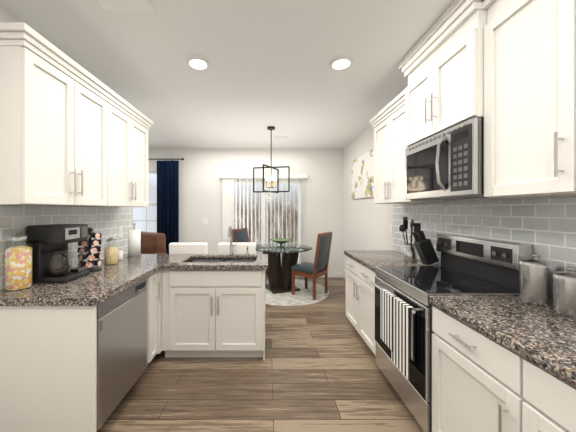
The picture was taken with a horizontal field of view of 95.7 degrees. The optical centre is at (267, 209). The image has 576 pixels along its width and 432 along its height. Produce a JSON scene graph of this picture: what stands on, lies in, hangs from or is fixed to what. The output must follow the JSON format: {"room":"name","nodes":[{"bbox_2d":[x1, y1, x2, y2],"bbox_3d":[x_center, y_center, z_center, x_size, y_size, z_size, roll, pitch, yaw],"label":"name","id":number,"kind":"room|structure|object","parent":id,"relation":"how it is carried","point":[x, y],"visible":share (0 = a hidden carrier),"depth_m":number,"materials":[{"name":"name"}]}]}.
{"room":"dining room and kitchen","nodes":[
{"label":"dining room and kitchen","id":0,"kind":"room"},
{"bbox_2d":[0,6,131,253],"bbox_3d":[-1.780,0.060,0.840,0.120,2.740,4.880,0,0,0],"label":"wall","id":1,"kind":"structure","parent":0,"point":[5,16],"depth_m":1.72,"materials":[{"name":"white paint"}]},
{"bbox_2d":[0,30,115,206],"bbox_3d":[-1.546,-0.511,1.876,0.345,0.958,0.820,0,0,0],"label":"upper cabinet","id":2,"kind":"object","parent":1,"relation":"attached to","point":[73,132],"depth_m":1.66,"materials":[{"name":"white wood"}]},
{"bbox_2d":[0,205,131,289],"bbox_3d":[-1.715,0.239,2.364,0.008,0.539,1.828,0,0,0],"label":"backsplash","id":3,"kind":"structure","parent":1,"relation":"attached to","point":[107,222],"depth_m":2.25,"materials":[{"name":"tile"}]},
{"bbox_2d":[119,226,122,236],"bbox_3d":[-1.707,0.253,3.013,0.007,0.125,0.075,0,0,0],"label":"outlet","id":4,"kind":"object","parent":3,"relation":"attached to","point":[120,231],"visible":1,"depth_m":3.02,"materials":[{"name":"white plastic"}]},
{"bbox_2d":[116,98,151,206],"bbox_3d":[-1.546,-0.511,2.578,0.345,0.958,0.826,0,0,0],"label":"upper cabinet","id":5,"kind":"object","parent":1,"relation":"attached to","point":[131,130],"depth_m":2.60,"materials":[{"name":"white wood"}]},
{"bbox_2d":[0,0,454,147],"bbox_3d":[-2.000,-1.340,1.960,7.800,0.060,7.720,0,0,0],"label":"ceiling","id":6,"kind":"structure","parent":0,"point":[269,61],"depth_m":2.25,"materials":[{"name":"white paint"}]},
{"bbox_2d":[97,0,154,10],"bbox_3d":[-0.900,-1.302,1.600,0.320,0.015,0.200,0,0,0],"label":"ceiling vent","id":7,"kind":"object","parent":6,"relation":"in","point":[126,5],"visible":1,"depth_m":1.65,"materials":[{"name":"white metal"}]},
{"bbox_2d":[186,56,209,69],"bbox_3d":[-0.620,-1.300,2.310,0.200,0.018,0.200,0,0,0],"label":"recessed light","id":8,"kind":"object","parent":6,"relation":"in","point":[198,62],"visible":1,"depth_m":2.29,"materials":[{"name":"white"}]},
{"bbox_2d":[253,126,289,192],"bbox_3d":[0.050,-0.795,4.120,0.483,1.028,0.368,0,0,-25],"label":"chandelier","id":9,"kind":"object","parent":6,"relation":"hanging from","point":[272,178],"visible":1,"depth_m":4.12,"materials":[{"name":"black metal"}]},
{"bbox_2d":[330,56,352,69],"bbox_3d":[0.650,-1.300,2.310,0.200,0.018,0.200,0,0,0],"label":"recessed light","id":10,"kind":"object","parent":6,"relation":"in","point":[341,62],"visible":1,"depth_m":2.29,"materials":[{"name":"white"}]},
{"bbox_2d":[148,148,342,272],"bbox_3d":[-2.000,0.060,5.580,7.200,2.740,0.120,0,0,0],"label":"wall","id":11,"kind":"structure","parent":0,"point":[200,185],"depth_m":5.52,"materials":[{"name":"white paint"}]},
{"bbox_2d":[132,172,156,231],"bbox_3d":[-2.900,-0.120,5.580,1.292,1.392,0.080,0,0,0],"label":"window","id":12,"kind":"structure","parent":11,"relation":"in","point":[152,204],"depth_m":5.57,"materials":[{"name":"white"}]},
{"bbox_2d":[148,158,183,160],"bbox_3d":[-2.800,-1.060,5.457,2.099,0.051,0.122,0,0,0],"label":"curtain rod","id":13,"kind":"object","parent":11,"relation":"attached to","point":[167,159],"visible":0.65,"depth_m":5.41,"materials":[{"name":"black metal"}]},
{"bbox_2d":[157,160,178,253],"bbox_3d":[-2.090,0.185,5.421,0.460,2.430,0.066,0,0,0],"label":"curtain","id":14,"kind":"object","parent":13,"relation":"hanging from","point":[167,198],"visible":0.65,"depth_m":5.43,"materials":[{"name":"blue fabric"}]},
{"bbox_2d":[202,219,207,224],"bbox_3d":[-1.340,0.250,5.515,0.120,0.120,0.008,0,0,0],"label":"light switch","id":15,"kind":"object","parent":11,"relation":"attached to","point":[204,221],"visible":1,"depth_m":5.51,"materials":[{"name":"white plastic"}]},
{"bbox_2d":[219,174,306,253],"bbox_3d":[-0.100,0.323,5.452,1.840,2.155,0.095,0,0,0],"label":"vertical blinds","id":16,"kind":"object","parent":11,"relation":"attached to","point":[228,200],"visible":0.6,"depth_m":5.44,"materials":[{"name":"white plastic"}]},
{"bbox_2d":[222,179,304,277],"bbox_3d":[-0.100,0.372,5.562,1.750,2.115,0.116,0,0,0],"label":"door frame","id":17,"kind":"structure","parent":11,"relation":"in","point":[300,212],"depth_m":5.54,"materials":[{"name":"white"}]},
{"bbox_2d":[321,273,342,276],"bbox_3d":[-2.007,1.383,5.513,7.182,0.095,0.013,0,0,0],"label":"baseboard","id":18,"kind":"structure","parent":11,"relation":"attached to","point":[335,274],"depth_m":5.51,"materials":[{"name":"white wood"}]},
{"bbox_2d":[97,277,423,431],"bbox_3d":[-2.000,1.460,1.960,7.800,0.060,7.720,0,0,0],"label":"floor","id":19,"kind":"structure","parent":0,"point":[317,369],"depth_m":2.08,"materials":[{"name":"brown wood"}]},
{"bbox_2d":[0,272,159,431],"bbox_3d":[-1.350,0.994,1.960,0.736,0.873,0.880,0,0,0],"label":"base cabinet","id":20,"kind":"object","parent":19,"relation":"on","point":[48,368],"visible":0.71,"depth_m":1.52,"materials":[{"name":"white wood"}]},
{"bbox_2d":[97,278,146,430],"bbox_3d":[-1.277,0.995,1.857,0.587,0.871,0.622,0,0,0],"label":"dishwasher","id":21,"kind":"object","parent":19,"relation":"on","point":[121,341],"visible":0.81,"depth_m":1.76,"materials":[{"name":"silver metal"}]},
{"bbox_2d":[141,231,165,253],"bbox_3d":[-2.420,0.920,4.550,1.140,1.020,0.880,0,0,35],"label":"leather armchair","id":22,"kind":"object","parent":19,"relation":"on","point":[153,242],"depth_m":4.59,"materials":[{"name":"brown leather"}]},
{"bbox_2d":[157,270,180,356],"bbox_3d":[-1.360,0.994,2.688,0.716,0.872,0.565,0,0,0],"label":"base cabinet","id":23,"kind":"object","parent":19,"relation":"on","point":[169,304],"depth_m":2.45,"materials":[{"name":"white wood"}]},
{"bbox_2d":[0,226,267,305],"bbox_3d":[-0.859,0.471,2.260,1.718,0.587,1.520,0,0,0],"label":"countertop","id":24,"kind":"structure","parent":23,"relation":"on","point":[106,282],"depth_m":1.99,"materials":[{"name":"stone"}]},
{"bbox_2d":[4,232,32,290],"bbox_3d":[-1.620,0.327,1.690,0.136,0.364,0.136,0,0,0],"label":"candy jar","id":25,"kind":"object","parent":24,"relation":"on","point":[18,267],"visible":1,"depth_m":1.65,"materials":[{"name":"clear glass"}]},
{"bbox_2d":[26,224,89,282],"bbox_3d":[-1.536,0.309,1.930,0.287,0.400,0.260,0,0,0],"label":"coffee maker","id":26,"kind":"object","parent":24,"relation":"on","point":[50,259],"visible":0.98,"depth_m":1.83,"materials":[{"name":"black plastic"}]},
{"bbox_2d":[77,228,101,271],"bbox_3d":[-1.500,0.328,2.190,0.170,0.362,0.170,0,0,0],"label":"carousel","id":27,"kind":"object","parent":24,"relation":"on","point":[89,248],"visible":0.92,"depth_m":2.17,"materials":[{"name":"black plastic"}]},
{"bbox_2d":[104,237,117,264],"bbox_3d":[-1.480,0.384,2.455,0.116,0.250,0.116,0,0,0],"label":"jar","id":28,"kind":"object","parent":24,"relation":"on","point":[110,255],"visible":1,"depth_m":2.42,"materials":[{"name":"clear glass"}]},
{"bbox_2d":[118,251,122,259],"bbox_3d":[-1.530,0.464,2.680,0.068,0.090,0.068,0,0,0],"label":"sugar pot","id":29,"kind":"object","parent":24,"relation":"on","point":[120,255],"visible":0.69,"depth_m":2.66,"materials":[{"name":"white ceramic"}]},
{"bbox_2d":[127,223,141,257],"bbox_3d":[-1.460,0.327,2.840,0.150,0.365,0.150,0,0,0],"label":"paper towel holder","id":30,"kind":"object","parent":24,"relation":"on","point":[134,242],"visible":1,"depth_m":2.79,"materials":[{"name":"white paper"}]},
{"bbox_2d":[227,226,248,254],"bbox_3d":[-0.332,0.344,2.891,0.229,0.331,0.220,0,0,0],"label":"faucet","id":31,"kind":"object","parent":24,"relation":"on","point":[230,228],"depth_m":2.96,"materials":[{"name":"silver metal"}]},
{"bbox_2d":[169,243,207,253],"bbox_3d":[-0.950,0.910,3.336,0.450,1.039,0.547,0,0,0],"label":"chair","id":32,"kind":"object","parent":19,"relation":"on","point":[188,248],"visible":0.21,"depth_m":3.07,"materials":[{"name":"white fabric"}]},
{"bbox_2d":[218,243,255,253],"bbox_3d":[-0.370,0.910,3.336,0.450,1.039,0.547,0,0,0],"label":"chair","id":33,"kind":"object","parent":19,"relation":"on","point":[238,248],"visible":0.15,"depth_m":3.07,"materials":[{"name":"white fabric"}]},
{"bbox_2d":[265,279,328,305],"bbox_3d":[0.300,1.424,4.620,1.530,0.010,1.530,0,0,0],"label":"round rug","id":34,"kind":"object","parent":19,"relation":"on","point":[303,296],"visible":0.44,"depth_m":4.26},
{"bbox_2d":[232,228,266,282],"bbox_3d":[-0.359,0.893,5.049,0.540,1.051,0.470,0,0,33],"label":"dining chair","id":35,"kind":"object","parent":34,"relation":"on","point":[239,235],"visible":0.21,"depth_m":5.14,"materials":[{"name":"grey fabric"}]},
{"bbox_2d":[256,243,311,293],"bbox_3d":[0.240,1.048,4.720,1.119,0.739,1.119,0,0,0],"label":"dining table","id":36,"kind":"object","parent":34,"relation":"on","point":[279,274],"visible":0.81,"depth_m":4.63,"materials":[{"name":"brown wood"}]},
{"bbox_2d":[270,238,291,247],"bbox_3d":[0.240,0.608,4.720,0.410,0.140,0.410,0,0,0],"label":"centerpiece bowl","id":37,"kind":"object","parent":36,"relation":"on","point":[280,241],"visible":1,"depth_m":4.70,"materials":[{"name":"green glass"}]},
{"bbox_2d":[291,232,332,299],"bbox_3d":[0.738,0.893,4.378,0.540,1.051,0.470,0,0,38],"label":"dining chair","id":38,"kind":"object","parent":34,"relation":"on","point":[318,268],"visible":1,"depth_m":4.25,"materials":[{"name":"brown wood"}]},
{"bbox_2d":[346,255,375,355],"bbox_3d":[1.265,0.994,2.789,0.666,0.873,0.942,0,0,0],"label":"base cabinet","id":39,"kind":"object","parent":19,"relation":"on","point":[360,301],"visible":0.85,"depth_m":2.71,"materials":[{"name":"white wood"}]},
{"bbox_2d":[344,250,440,271],"bbox_3d":[1.278,0.532,2.801,0.640,0.045,0.968,0,0,0],"label":"countertop","id":40,"kind":"structure","parent":39,"relation":"on","point":[371,259],"depth_m":2.73,"materials":[{"name":"stone"}]},
{"bbox_2d":[399,217,420,262],"bbox_3d":[1.404,0.289,2.559,0.185,0.440,0.190,0,0,0],"label":"utensil crock","id":41,"kind":"object","parent":40,"relation":"on","point":[410,253],"visible":0.9,"depth_m":2.52,"materials":[{"name":"silver metal"}]},
{"bbox_2d":[412,230,438,265],"bbox_3d":[1.449,0.346,2.400,0.199,0.315,0.100,0,0,0],"label":"knife block","id":42,"kind":"object","parent":40,"relation":"on","point":[425,249],"visible":0.98,"depth_m":2.35,"materials":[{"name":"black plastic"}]},
{"bbox_2d":[370,233,532,431],"bbox_3d":[1.232,0.818,1.935,0.711,1.225,0.760,0,0,0],"label":"range","id":43,"kind":"object","parent":19,"relation":"on","point":[470,266],"visible":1,"depth_m":1.75,"materials":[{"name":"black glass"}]},
{"bbox_2d":[432,306,499,431],"bbox_3d":[1.283,0.994,1.242,0.630,0.872,0.619,0,0,0],"label":"base cabinet","id":44,"kind":"object","parent":19,"relation":"on","point":[481,382],"depth_m":1.30,"materials":[{"name":"white wood"}]},
{"bbox_2d":[429,296,575,387],"bbox_3d":[1.278,0.532,0.597,0.640,0.045,1.913,0,0,0],"label":"countertop","id":45,"kind":"structure","parent":44,"relation":"on","point":[544,337],"depth_m":1.15,"materials":[{"name":"stone"}]},
{"bbox_2d":[518,254,557,306],"bbox_3d":[1.490,0.376,1.440,0.152,0.266,0.152,0,0,0],"label":"canister","id":46,"kind":"object","parent":45,"relation":"on","point":[535,281],"visible":0.92,"depth_m":1.39,"materials":[{"name":"silver metal"}]},
{"bbox_2d":[552,267,575,317],"bbox_3d":[1.495,0.394,1.275,0.136,0.231,0.136,0,0,0],"label":"canister","id":47,"kind":"object","parent":45,"relation":"on","point":[564,292],"visible":1,"depth_m":1.26,"materials":[{"name":"silver metal"}]},
{"bbox_2d":[500,344,575,431],"bbox_3d":[1.283,0.994,0.707,0.630,0.872,0.708,0,0,0],"label":"base cabinet","id":48,"kind":"object","parent":19,"relation":"on","point":[532,399],"depth_m":0.96,"materials":[{"name":"white wood"}]},
{"bbox_2d":[343,126,559,274],"bbox_3d":[1.660,0.060,1.960,0.120,2.740,7.360,0,0,0],"label":"wall","id":49,"kind":"structure","parent":0,"point":[367,222],"depth_m":4.36,"materials":[{"name":"white paint"}]},
{"bbox_2d":[352,149,373,198],"bbox_3d":[1.581,-0.555,4.290,0.033,0.710,1.140,0,0,0],"label":"art","id":50,"kind":"object","parent":49,"relation":"attached to","point":[362,176],"visible":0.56,"depth_m":4.26,"materials":[{"name":"fabric"}]},
{"bbox_2d":[373,100,449,203],"bbox_3d":[1.425,-0.552,2.684,0.346,0.965,0.803,0,0,0],"label":"upper cabinet","id":51,"kind":"object","parent":49,"relation":"attached to","point":[389,157],"depth_m":2.66,"materials":[{"name":"white wood"}]},
{"bbox_2d":[401,0,480,147],"bbox_3d":[1.401,-0.868,1.898,0.395,0.644,0.763,0,0,0],"label":"upper cabinet","id":52,"kind":"object","parent":49,"relation":"attached to","point":[443,91],"depth_m":1.77,"materials":[{"name":"white wood"}]},
{"bbox_2d":[405,117,486,199],"bbox_3d":[1.367,-0.316,1.898,0.457,0.452,0.758,0,0,0],"label":"microwave","id":53,"kind":"object","parent":52,"relation":"attached to","point":[447,164],"visible":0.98,"depth_m":1.73,"materials":[{"name":"silver metal"}]},
{"bbox_2d":[393,197,575,271],"bbox_3d":[1.595,0.221,1.470,0.008,0.577,3.660,0,0,0],"label":"backsplash","id":54,"kind":"structure","parent":49,"relation":"attached to","point":[545,228],"depth_m":1.73,"materials":[{"name":"tile"}]},
{"bbox_2d":[481,0,575,197],"bbox_3d":[1.425,-0.630,1.258,0.346,1.120,0.512,0,0,0],"label":"upper cabinet","id":55,"kind":"object","parent":49,"relation":"attached to","point":[506,69],"depth_m":1.33,"materials":[{"name":"white wood"}]},
{"bbox_2d":[549,0,575,195],"bbox_3d":[1.425,-0.630,0.637,0.346,1.120,0.975,0,0,0],"label":"upper cabinet","id":56,"kind":"object","parent":49,"relation":"attached to","point":[562,13],"depth_m":1.10,"materials":[{"name":"white wood"}]},
{"label":"outside","id":57,"kind":"structure","parent":0,"visible":0},
{"bbox_2d":[133,174,298,263],"bbox_3d":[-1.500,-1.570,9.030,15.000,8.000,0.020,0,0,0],"label":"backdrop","id":58,"kind":"structure","parent":57,"point":[293,233],"depth_m":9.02,"materials":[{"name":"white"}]}
]}

